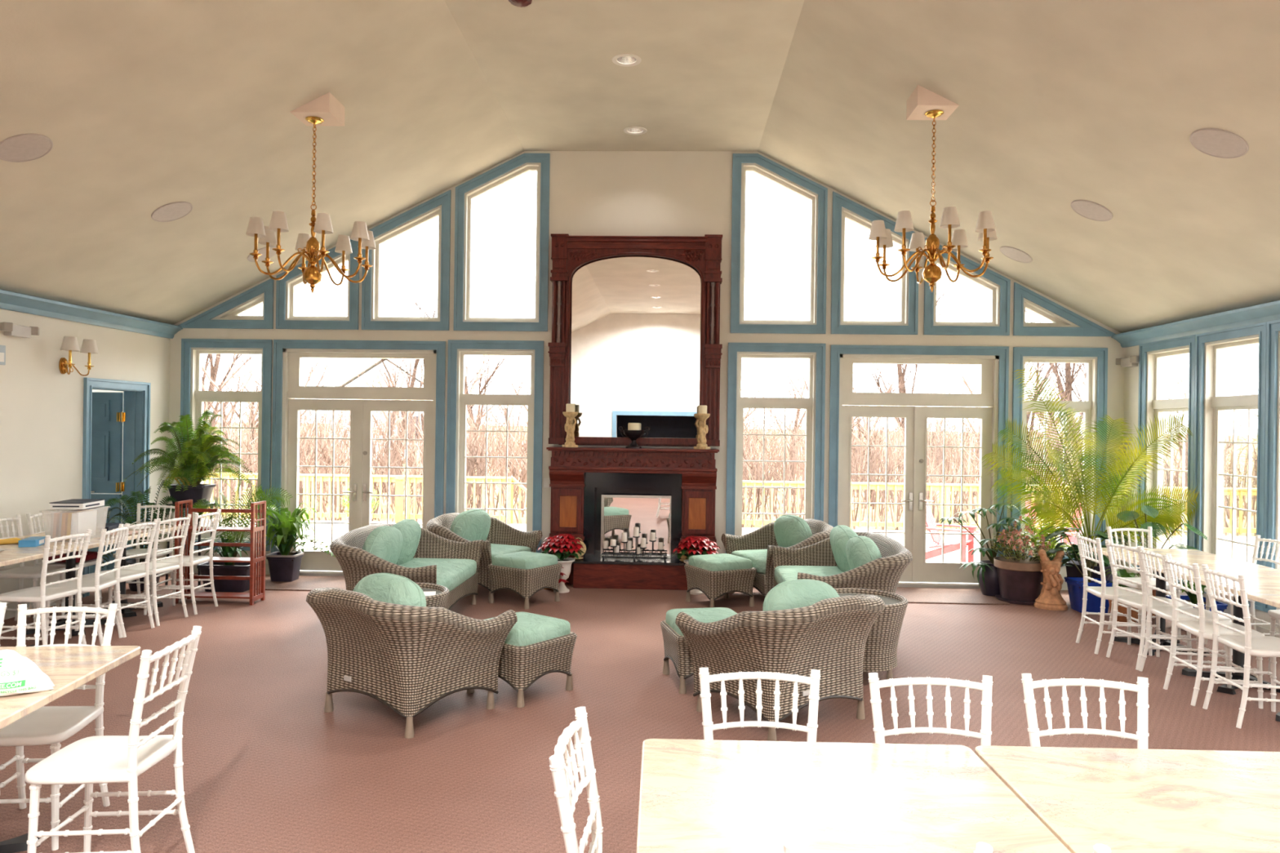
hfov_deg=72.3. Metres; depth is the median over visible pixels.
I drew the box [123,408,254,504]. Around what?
potted fern
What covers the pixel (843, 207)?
window
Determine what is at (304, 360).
bare tree
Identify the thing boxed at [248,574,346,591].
door mat
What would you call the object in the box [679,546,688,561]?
woven plate
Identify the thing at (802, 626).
wicker armchair
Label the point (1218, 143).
ceiling speaker
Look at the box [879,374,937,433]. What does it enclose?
bare tree
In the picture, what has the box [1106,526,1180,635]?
chair
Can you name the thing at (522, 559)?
cushion
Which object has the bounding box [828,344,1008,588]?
door
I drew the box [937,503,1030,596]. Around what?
potted schefflera
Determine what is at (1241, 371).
bare tree
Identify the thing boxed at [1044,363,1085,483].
bare tree
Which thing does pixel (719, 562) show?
cushion
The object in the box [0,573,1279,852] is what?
floor
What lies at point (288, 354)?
door
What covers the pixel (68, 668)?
pedestal table
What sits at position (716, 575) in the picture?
wicker ottoman
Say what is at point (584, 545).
woven plate
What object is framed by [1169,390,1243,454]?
bare tree
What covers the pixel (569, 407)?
pillar candle
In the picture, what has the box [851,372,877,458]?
bare tree
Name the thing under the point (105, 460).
door
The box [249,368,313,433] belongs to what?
bare tree
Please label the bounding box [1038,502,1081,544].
garden chair
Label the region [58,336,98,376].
wall sconce
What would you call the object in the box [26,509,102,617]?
chair
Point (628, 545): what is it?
pillar candle
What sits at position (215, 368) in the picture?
bare tree
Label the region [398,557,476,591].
seat cushion
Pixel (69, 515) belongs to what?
folder
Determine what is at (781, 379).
bare tree
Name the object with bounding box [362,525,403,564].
cushion
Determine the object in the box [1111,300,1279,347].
trim
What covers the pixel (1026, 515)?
garden chair
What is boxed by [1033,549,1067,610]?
cherub statue
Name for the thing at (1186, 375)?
bare tree
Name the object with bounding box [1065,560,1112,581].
pot
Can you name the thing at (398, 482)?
post
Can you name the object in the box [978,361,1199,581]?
potted palm
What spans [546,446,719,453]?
mantel shelf
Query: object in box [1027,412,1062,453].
bare tree
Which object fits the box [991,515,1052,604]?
potted plant
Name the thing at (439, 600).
wicker side table
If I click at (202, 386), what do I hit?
bare tree
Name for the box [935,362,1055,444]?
bare tree
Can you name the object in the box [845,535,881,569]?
cushion
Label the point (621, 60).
recessed light
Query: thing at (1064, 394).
bare tree
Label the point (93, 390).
wall
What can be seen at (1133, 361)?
emergency light
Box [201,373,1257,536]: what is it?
trees
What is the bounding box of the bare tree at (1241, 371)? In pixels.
[1236,370,1254,387]
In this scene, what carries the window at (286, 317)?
in the wall at (592, 193)
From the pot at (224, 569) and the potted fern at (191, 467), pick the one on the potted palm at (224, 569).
the pot at (224, 569)
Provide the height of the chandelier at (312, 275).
1.419 m
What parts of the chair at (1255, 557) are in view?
leg, seat, leg, post, rail, rail, post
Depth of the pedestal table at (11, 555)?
6.64 m
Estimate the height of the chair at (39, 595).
0.931 m
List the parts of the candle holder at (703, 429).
dish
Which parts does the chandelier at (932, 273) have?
lamp shade, lamp shade, arm, arm, lamp shade, arm, lamp shade, arm, stem, chain, arm, arm, lamp shade, lamp shade, arm, arm, lamp shade, lamp shade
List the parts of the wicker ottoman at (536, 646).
leg, leg, wicker frame, leg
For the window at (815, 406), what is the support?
in the wall at (592, 193)
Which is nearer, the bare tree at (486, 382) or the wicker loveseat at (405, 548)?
the wicker loveseat at (405, 548)
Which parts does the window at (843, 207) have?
frame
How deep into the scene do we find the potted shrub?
15.77 m
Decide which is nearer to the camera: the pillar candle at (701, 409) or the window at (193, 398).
the pillar candle at (701, 409)
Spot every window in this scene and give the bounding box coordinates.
[177,278,274,328]
[179,338,272,551]
[275,239,359,329]
[361,189,451,330]
[445,339,543,552]
[453,153,550,331]
[725,342,826,553]
[730,153,827,333]
[831,191,918,334]
[923,237,1010,335]
[1010,346,1107,565]
[1013,282,1115,336]
[1136,334,1195,585]
[1192,322,1266,611]
[1262,320,1279,613]
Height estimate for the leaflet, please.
0.004 m
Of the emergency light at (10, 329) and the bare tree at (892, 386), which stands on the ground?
the bare tree at (892, 386)
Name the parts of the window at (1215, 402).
frame, glass pane, glass pane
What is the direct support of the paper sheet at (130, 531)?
on the pedestal table at (94, 540)
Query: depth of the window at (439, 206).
10.09 m
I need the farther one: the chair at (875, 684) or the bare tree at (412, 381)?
the bare tree at (412, 381)
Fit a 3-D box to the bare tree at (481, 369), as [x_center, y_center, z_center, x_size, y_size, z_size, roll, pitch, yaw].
[-6.092,-0.570,29.626,3.222,6.346,3.578,1,0,-25]
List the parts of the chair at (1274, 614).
leg, seat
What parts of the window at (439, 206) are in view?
frame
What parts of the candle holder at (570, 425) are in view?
dish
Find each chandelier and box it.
[245,115,375,293]
[868,109,997,292]
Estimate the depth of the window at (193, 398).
10.18 m
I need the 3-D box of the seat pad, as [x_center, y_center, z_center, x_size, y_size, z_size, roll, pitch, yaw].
[-5.178,1.188,7.994,0.380,0.072,0.360,1,0,2]
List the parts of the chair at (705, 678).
post, rail, rail, post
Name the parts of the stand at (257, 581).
panel, rail, rail, rail, panel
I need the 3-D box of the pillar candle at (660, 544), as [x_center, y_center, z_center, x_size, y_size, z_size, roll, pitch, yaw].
[0.228,1.308,9.633,0.062,0.083,0.062,1,0,2]
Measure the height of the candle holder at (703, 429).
0.392 m
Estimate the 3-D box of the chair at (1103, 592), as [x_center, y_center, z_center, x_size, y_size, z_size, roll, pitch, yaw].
[3.874,1.358,7.162,0.500,0.931,0.442,1,0,5]
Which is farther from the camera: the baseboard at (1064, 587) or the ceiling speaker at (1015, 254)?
the baseboard at (1064, 587)
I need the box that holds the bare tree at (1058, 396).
[1029,376,1085,476]
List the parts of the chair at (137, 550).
post, seat, leg, rail, rail, post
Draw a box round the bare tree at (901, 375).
[853,271,961,431]
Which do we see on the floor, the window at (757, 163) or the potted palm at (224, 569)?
the potted palm at (224, 569)
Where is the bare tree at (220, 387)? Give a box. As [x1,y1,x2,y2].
[201,353,261,487]
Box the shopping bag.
[0,648,54,696]
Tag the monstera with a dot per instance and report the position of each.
(1129, 515)
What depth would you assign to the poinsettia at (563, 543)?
9.26 m
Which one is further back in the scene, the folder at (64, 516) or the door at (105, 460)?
the door at (105, 460)
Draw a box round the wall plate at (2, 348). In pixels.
[0,345,5,364]
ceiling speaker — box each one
[0,133,53,162]
[151,201,192,222]
[247,245,276,262]
[1000,246,1032,262]
[1071,200,1112,221]
[1189,128,1248,158]
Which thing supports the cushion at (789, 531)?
on the wicker armchair at (790, 531)
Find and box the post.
[394,478,404,523]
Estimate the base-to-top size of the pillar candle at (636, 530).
0.108 m
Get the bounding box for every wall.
[0,308,170,604]
[90,389,123,509]
[168,151,1124,577]
[1121,345,1278,632]
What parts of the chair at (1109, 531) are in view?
post, rail, leg, seat, post, leg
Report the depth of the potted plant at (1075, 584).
8.71 m
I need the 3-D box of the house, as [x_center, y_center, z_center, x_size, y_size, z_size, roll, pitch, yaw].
[-18.045,-1.331,67.204,8.848,7.533,9.600,1,0,2]
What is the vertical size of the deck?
0.040 m
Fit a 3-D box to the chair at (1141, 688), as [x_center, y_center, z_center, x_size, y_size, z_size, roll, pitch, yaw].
[1.516,1.327,2.831,0.442,0.931,0.500,1,0,4]
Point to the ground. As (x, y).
(1242, 456)
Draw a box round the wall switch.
[543,477,550,488]
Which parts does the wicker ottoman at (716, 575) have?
leg, leg, wicker frame, leg, leg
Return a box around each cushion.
[352,573,426,606]
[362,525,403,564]
[392,519,421,564]
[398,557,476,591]
[449,509,490,541]
[484,612,570,646]
[490,543,531,561]
[492,551,557,568]
[665,607,737,635]
[688,553,752,571]
[731,549,767,573]
[762,579,839,611]
[773,515,812,547]
[774,565,843,584]
[829,524,857,572]
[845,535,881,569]
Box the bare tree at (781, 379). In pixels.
[750,358,808,495]
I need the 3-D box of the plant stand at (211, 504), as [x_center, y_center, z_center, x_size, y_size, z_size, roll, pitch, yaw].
[-4.892,1.273,9.544,0.400,0.868,0.320,1,0,2]
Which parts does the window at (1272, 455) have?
frame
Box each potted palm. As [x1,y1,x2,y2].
[192,479,293,592]
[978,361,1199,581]
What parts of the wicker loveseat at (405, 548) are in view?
leg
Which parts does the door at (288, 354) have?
handle, frame, handle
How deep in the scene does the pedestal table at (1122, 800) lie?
2.47 m
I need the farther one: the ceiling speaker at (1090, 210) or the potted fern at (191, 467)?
the potted fern at (191, 467)
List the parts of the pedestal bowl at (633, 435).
handle, handle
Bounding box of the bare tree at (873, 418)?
[843,386,901,475]
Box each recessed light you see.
[612,53,641,66]
[623,126,647,134]
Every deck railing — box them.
[202,472,511,524]
[742,480,946,531]
[944,483,1257,533]
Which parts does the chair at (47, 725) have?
post, seat, leg, rail, rail, post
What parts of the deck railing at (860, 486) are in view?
rail, post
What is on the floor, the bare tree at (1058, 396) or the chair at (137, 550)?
the chair at (137, 550)
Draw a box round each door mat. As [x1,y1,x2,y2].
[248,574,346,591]
[895,586,1009,604]
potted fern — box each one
[101,480,187,591]
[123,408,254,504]
[1003,504,1080,559]
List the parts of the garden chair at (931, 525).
leg, armrest, leg, armrest, leg, leg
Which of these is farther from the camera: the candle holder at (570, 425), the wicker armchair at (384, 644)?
the candle holder at (570, 425)
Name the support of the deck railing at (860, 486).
on the deck
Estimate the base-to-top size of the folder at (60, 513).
0.226 m
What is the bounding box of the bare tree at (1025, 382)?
[1024,382,1083,445]
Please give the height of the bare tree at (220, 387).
7.416 m
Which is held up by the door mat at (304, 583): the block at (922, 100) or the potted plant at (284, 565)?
the potted plant at (284, 565)
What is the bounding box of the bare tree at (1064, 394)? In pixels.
[1024,363,1086,476]
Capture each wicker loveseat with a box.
[329,519,483,609]
[771,524,912,593]
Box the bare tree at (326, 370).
[236,357,348,451]
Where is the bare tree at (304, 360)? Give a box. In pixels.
[237,355,336,473]
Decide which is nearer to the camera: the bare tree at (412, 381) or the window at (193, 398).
the window at (193, 398)
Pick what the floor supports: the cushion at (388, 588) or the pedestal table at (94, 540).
the pedestal table at (94, 540)
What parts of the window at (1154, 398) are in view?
frame, glass pane, glass pane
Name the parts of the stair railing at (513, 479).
sloping rail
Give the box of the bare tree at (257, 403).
[234,386,314,443]
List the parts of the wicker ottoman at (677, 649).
leg, wicker frame, leg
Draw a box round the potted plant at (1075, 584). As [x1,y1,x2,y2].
[1039,526,1133,613]
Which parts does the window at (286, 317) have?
frame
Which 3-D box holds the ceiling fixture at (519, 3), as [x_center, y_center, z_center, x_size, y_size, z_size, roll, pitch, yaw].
[-0.865,-3.098,6.327,0.185,0.114,0.185,1,0,2]
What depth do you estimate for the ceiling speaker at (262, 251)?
9.43 m
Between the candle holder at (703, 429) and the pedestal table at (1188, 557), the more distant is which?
the candle holder at (703, 429)
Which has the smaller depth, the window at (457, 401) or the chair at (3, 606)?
the chair at (3, 606)
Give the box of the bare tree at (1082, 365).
[1074,364,1085,413]
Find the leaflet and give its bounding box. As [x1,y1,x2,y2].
[423,591,435,595]
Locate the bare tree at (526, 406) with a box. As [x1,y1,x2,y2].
[502,406,527,454]
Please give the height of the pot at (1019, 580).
0.430 m
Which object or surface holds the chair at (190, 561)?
on the floor
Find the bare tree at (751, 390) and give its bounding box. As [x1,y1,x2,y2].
[741,377,779,479]
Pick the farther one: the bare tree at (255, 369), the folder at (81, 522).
the bare tree at (255, 369)
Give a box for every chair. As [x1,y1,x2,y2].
[0,514,65,626]
[0,528,92,645]
[0,602,7,637]
[0,603,117,850]
[24,626,201,852]
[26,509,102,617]
[45,523,129,645]
[75,519,158,638]
[112,502,174,600]
[114,514,191,626]
[150,509,221,614]
[549,706,603,852]
[698,667,821,742]
[782,839,993,852]
[868,672,993,746]
[925,498,977,562]
[975,501,1035,542]
[1021,673,1149,749]
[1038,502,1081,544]
[1075,532,1152,656]
[1093,844,1111,852]
[1105,539,1193,670]
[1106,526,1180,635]
[1138,546,1231,679]
[1162,555,1264,708]
[1201,564,1279,728]
[1204,534,1279,655]
[1267,609,1279,675]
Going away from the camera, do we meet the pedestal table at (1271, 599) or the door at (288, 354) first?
the pedestal table at (1271, 599)
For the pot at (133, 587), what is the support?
on the potted fern at (133, 587)
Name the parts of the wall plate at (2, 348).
panel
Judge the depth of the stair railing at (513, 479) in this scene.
18.20 m
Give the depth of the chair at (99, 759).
3.35 m
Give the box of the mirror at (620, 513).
[600,494,671,558]
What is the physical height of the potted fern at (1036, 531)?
1.039 m
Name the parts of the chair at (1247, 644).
post, rail, rail, post, seat, leg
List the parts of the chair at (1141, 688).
post, rail, rail, post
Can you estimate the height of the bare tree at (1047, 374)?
8.902 m
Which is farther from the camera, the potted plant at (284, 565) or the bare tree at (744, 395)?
the bare tree at (744, 395)
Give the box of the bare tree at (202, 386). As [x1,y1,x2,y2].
[201,354,254,434]
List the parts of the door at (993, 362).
handle, handle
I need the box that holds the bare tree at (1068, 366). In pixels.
[1025,309,1086,479]
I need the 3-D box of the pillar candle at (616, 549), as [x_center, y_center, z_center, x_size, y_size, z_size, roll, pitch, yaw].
[-0.260,1.352,9.715,0.062,0.083,0.062,1,0,2]
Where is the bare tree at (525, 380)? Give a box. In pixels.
[498,360,530,411]
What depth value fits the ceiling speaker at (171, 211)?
7.64 m
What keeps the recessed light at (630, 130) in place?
in the ceiling
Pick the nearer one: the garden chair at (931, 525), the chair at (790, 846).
the chair at (790, 846)
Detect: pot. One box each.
[125,558,159,591]
[167,483,215,504]
[196,561,259,592]
[346,516,373,527]
[978,560,999,596]
[993,555,1043,601]
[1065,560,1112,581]
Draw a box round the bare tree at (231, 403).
[216,374,261,487]
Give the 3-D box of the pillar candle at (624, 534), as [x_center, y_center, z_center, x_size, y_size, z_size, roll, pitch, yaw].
[-0.171,1.211,9.647,0.062,0.108,0.062,1,0,2]
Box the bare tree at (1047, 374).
[988,302,1061,499]
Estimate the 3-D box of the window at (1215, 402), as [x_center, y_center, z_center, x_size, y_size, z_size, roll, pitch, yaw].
[5.408,0.335,7.926,0.202,2.460,1.009,1,0,2]
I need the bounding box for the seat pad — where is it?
[41,551,97,562]
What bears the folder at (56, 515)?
in the bin
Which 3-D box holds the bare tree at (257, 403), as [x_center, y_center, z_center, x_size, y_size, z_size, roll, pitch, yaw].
[-13.144,0.534,31.811,2.748,3.964,3.464,1,0,-19]
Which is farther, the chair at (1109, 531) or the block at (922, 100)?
the chair at (1109, 531)
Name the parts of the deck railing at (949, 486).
post, rail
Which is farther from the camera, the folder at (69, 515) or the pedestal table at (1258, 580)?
the folder at (69, 515)
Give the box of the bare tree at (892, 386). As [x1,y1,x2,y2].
[851,366,911,506]
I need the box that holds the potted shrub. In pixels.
[340,486,379,527]
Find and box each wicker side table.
[415,582,448,608]
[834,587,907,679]
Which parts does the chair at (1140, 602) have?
post, rail, rail, post, seat, leg, leg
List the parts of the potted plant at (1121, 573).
pot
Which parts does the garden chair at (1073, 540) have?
armrest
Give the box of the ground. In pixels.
[204,422,1257,536]
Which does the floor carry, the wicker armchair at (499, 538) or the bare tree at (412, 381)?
the wicker armchair at (499, 538)
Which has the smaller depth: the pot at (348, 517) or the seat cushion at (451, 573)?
the seat cushion at (451, 573)
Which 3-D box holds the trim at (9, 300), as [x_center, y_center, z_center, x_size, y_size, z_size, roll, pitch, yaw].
[-5.659,-1.101,2.908,0.150,0.150,14.598,1,0,2]
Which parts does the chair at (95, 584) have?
leg, leg, seat, post, rail, rail, post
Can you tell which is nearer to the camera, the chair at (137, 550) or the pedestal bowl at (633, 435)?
the chair at (137, 550)
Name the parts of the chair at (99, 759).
leg, leg, seat, post, rail, rail, post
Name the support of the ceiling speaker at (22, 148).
attached to the ceiling
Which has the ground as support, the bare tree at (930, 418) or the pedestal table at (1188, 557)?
the bare tree at (930, 418)
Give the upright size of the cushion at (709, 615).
0.144 m
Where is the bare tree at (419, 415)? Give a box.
[385,385,431,484]
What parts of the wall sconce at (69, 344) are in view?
plate, arm, lamp shade, arm, lamp shade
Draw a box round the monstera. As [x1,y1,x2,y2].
[1087,505,1207,618]
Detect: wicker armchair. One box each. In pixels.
[306,573,517,738]
[426,509,542,600]
[675,578,884,741]
[720,515,833,599]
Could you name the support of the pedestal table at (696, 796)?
on the floor
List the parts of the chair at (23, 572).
rail, post, seat, leg, leg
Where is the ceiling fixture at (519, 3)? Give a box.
[508,0,532,7]
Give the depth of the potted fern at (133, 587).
9.10 m
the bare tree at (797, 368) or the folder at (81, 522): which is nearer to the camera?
the folder at (81, 522)
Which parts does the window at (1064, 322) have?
frame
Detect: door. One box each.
[81,377,151,597]
[270,339,445,576]
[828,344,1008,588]
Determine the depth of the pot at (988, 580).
9.31 m
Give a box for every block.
[289,92,344,126]
[906,84,959,119]
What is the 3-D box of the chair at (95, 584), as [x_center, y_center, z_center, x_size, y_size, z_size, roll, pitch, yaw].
[-4.375,1.251,6.937,0.500,0.931,0.442,1,0,-7]
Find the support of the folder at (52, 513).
in the bin
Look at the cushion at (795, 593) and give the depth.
5.16 m
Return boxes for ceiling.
[0,0,1279,333]
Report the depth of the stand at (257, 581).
8.59 m
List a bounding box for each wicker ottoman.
[466,612,577,707]
[487,551,562,608]
[660,607,737,693]
[684,553,756,607]
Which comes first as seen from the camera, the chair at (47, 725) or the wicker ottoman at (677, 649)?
the chair at (47, 725)
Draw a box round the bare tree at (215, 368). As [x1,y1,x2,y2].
[201,292,297,412]
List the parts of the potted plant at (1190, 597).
pot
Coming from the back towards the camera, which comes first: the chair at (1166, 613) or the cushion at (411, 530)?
the cushion at (411, 530)
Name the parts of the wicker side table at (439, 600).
glass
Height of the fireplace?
3.925 m
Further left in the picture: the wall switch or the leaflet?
the leaflet
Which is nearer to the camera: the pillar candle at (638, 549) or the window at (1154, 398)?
the window at (1154, 398)
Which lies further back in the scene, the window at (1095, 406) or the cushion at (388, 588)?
the window at (1095, 406)
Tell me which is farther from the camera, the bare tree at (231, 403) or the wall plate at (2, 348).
the bare tree at (231, 403)
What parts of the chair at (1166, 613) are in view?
post, rail, rail, post, seat, leg, leg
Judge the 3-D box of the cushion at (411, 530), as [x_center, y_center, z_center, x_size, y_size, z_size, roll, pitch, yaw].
[-2.255,1.116,8.266,0.299,0.470,0.650,1,0,3]
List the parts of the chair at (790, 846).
post, post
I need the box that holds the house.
[329,358,469,460]
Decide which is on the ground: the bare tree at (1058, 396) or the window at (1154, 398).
the bare tree at (1058, 396)
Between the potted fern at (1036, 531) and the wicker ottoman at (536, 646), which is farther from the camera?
the potted fern at (1036, 531)
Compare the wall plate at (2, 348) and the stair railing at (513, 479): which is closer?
the wall plate at (2, 348)
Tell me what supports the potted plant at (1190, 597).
on the floor
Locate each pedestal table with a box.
[0,524,182,635]
[0,546,73,646]
[0,645,140,852]
[635,738,1071,852]
[974,745,1279,852]
[1091,547,1273,657]
[1156,566,1279,694]
[1247,592,1279,721]
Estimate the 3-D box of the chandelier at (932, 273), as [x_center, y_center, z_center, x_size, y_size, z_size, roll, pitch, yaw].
[2.323,-1.777,6.951,0.940,1.419,0.940,1,0,-20]
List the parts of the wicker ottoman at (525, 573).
leg, wicker frame, leg, leg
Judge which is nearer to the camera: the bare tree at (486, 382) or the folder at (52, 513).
the folder at (52, 513)
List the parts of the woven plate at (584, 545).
plate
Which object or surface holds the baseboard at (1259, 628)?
attached to the wall at (1131, 374)
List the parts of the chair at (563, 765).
post, rail, rail, post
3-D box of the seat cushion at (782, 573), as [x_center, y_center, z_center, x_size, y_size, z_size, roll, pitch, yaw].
[1.642,1.407,7.794,0.760,0.170,1.350,1,0,1]
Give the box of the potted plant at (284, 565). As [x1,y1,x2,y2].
[247,502,335,582]
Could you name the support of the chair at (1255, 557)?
on the floor
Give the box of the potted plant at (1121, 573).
[1104,568,1139,622]
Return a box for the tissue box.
[18,536,45,547]
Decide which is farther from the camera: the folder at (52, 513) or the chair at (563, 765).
the folder at (52, 513)
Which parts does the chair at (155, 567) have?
leg, seat, post, rail, rail, post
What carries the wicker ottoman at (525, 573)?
on the floor
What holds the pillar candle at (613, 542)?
in the candelabra at (603, 557)
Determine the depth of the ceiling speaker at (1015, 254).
9.10 m
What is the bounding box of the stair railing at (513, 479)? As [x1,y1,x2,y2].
[510,475,526,524]
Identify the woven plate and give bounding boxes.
[573,537,586,559]
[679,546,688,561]
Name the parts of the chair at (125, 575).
leg, leg, seat, post, rail, rail, post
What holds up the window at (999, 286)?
in the wall at (592, 193)
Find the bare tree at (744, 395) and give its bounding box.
[744,395,761,443]
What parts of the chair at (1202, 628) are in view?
post, rail, rail, post, seat, leg, leg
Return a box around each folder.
[0,537,21,544]
[49,509,75,538]
[52,509,80,538]
[57,509,84,537]
[60,509,89,540]
[66,509,94,540]
[70,509,97,540]
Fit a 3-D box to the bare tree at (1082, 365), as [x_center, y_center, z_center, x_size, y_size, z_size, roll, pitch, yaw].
[22.946,-0.716,43.707,3.222,7.398,3.578,1,0,13]
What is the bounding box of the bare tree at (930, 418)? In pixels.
[929,417,959,462]
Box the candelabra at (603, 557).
[600,536,666,561]
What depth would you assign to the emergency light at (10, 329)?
7.75 m
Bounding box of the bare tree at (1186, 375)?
[1164,355,1241,483]
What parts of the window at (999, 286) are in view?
frame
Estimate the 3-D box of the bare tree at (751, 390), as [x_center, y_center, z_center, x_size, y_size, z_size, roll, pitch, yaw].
[4.457,0.227,38.617,3.510,5.026,3.055,1,0,-38]
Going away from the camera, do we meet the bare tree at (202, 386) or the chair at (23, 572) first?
the chair at (23, 572)
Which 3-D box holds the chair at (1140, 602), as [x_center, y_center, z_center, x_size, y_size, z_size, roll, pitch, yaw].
[3.917,1.358,6.740,0.500,0.931,0.442,1,0,-5]
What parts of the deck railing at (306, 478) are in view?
post, post, rail, post, post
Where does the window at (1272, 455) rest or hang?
in the wall at (1131, 374)
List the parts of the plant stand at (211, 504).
leg, leg, leg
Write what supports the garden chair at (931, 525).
on the deck
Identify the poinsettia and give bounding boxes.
[537,533,584,593]
[671,536,719,595]
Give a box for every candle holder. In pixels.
[562,412,577,447]
[693,413,710,449]
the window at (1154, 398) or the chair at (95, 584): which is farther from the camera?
the window at (1154, 398)
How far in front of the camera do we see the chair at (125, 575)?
7.38 m
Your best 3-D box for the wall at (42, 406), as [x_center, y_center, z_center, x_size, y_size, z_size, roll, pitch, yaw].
[-5.855,0.246,2.815,0.200,2.935,14.800,1,0,2]
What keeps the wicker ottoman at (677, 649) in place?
on the floor
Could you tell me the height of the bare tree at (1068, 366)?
10.601 m
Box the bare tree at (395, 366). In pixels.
[346,360,422,493]
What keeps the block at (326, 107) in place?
attached to the ceiling
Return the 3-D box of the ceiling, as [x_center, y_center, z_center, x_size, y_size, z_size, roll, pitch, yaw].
[-0.274,-2.178,2.698,11.300,2.357,15.070,1,0,2]
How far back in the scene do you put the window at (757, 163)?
9.94 m
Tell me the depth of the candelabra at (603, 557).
9.67 m
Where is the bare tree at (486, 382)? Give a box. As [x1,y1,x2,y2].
[420,302,510,476]
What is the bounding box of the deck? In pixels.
[202,518,1255,562]
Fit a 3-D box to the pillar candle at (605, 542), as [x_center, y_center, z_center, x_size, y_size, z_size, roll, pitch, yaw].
[-0.380,1.306,9.720,0.062,0.093,0.062,1,0,2]
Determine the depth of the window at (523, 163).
10.05 m
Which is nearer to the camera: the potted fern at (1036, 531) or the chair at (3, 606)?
the chair at (3, 606)
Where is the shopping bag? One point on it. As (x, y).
(19, 674)
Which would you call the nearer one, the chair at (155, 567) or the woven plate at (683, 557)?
the chair at (155, 567)
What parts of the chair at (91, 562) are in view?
post, rail, post, seat, leg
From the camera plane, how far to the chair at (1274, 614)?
6.44 m
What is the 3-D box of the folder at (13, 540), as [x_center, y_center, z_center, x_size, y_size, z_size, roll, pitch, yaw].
[-5.223,0.946,7.215,0.340,0.010,0.240,1,0,41]
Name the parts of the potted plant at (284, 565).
pot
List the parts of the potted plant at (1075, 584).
pot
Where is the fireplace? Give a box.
[546,233,722,590]
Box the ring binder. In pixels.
[48,498,105,509]
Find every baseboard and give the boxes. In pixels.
[4,594,82,619]
[178,563,1067,590]
[1227,617,1279,637]
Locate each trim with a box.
[0,288,182,338]
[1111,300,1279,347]
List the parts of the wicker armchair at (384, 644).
leg, leg, leg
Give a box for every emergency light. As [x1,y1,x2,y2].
[0,321,39,337]
[1115,355,1138,367]
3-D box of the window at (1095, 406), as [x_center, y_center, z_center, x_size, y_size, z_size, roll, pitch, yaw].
[4.695,0.336,9.904,1.031,2.440,0.202,1,0,2]
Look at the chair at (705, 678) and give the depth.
3.06 m
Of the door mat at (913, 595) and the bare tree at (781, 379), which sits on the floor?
the door mat at (913, 595)
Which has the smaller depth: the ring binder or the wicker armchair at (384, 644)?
the wicker armchair at (384, 644)
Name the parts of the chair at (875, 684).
post, rail, rail, post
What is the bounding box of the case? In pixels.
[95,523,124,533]
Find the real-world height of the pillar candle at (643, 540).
0.108 m
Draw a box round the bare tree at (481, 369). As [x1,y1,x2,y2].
[413,355,504,430]
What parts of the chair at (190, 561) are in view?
leg, leg, seat, post, rail, rail, post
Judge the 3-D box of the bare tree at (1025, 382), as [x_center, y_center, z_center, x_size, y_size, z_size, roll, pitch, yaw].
[18.440,0.353,39.974,2.862,5.122,4.908,1,0,-17]
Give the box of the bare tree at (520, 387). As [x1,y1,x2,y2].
[483,374,529,475]
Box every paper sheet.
[109,530,143,534]
[129,525,152,528]
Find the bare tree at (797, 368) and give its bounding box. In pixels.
[760,358,881,444]
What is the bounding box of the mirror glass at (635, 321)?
[568,254,701,438]
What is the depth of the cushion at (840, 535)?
7.95 m
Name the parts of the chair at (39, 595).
leg, seat, post, rail, rail, post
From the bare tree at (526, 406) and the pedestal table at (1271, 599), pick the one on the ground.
the bare tree at (526, 406)
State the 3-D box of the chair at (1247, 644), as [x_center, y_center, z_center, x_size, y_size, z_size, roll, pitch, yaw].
[3.837,1.357,5.442,0.500,0.931,0.442,1,0,5]
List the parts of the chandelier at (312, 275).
lamp shade, lamp shade, lamp shade, arm, arm, arm, lamp shade, arm, stem, chain, arm, lamp shade, arm, arm, arm, lamp shade, lamp shade, lamp shade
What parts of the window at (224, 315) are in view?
frame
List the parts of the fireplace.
burl panel, frieze moulding, arched frame, cornice, burl panel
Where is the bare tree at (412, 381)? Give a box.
[370,288,437,475]
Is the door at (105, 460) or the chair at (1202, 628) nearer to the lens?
the chair at (1202, 628)
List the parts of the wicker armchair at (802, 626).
leg, leg, leg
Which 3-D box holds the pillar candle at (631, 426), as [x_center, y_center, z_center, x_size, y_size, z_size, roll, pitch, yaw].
[-0.068,0.020,9.709,0.132,0.130,0.132,1,0,2]
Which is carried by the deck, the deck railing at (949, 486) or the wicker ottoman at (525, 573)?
the deck railing at (949, 486)
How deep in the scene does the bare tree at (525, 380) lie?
39.82 m
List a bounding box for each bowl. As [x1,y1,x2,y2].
[618,426,648,448]
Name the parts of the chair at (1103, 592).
post, rail, rail, post, seat, leg, leg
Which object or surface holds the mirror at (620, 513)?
in the fireplace
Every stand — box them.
[164,502,214,586]
[174,499,266,605]
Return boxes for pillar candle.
[565,404,575,412]
[603,540,608,548]
[610,538,616,546]
[613,544,619,552]
[622,532,626,542]
[626,540,631,550]
[627,422,639,430]
[633,526,639,536]
[636,546,641,554]
[640,537,646,547]
[649,532,655,540]
[657,542,663,550]
[697,405,706,413]
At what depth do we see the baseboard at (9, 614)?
7.79 m

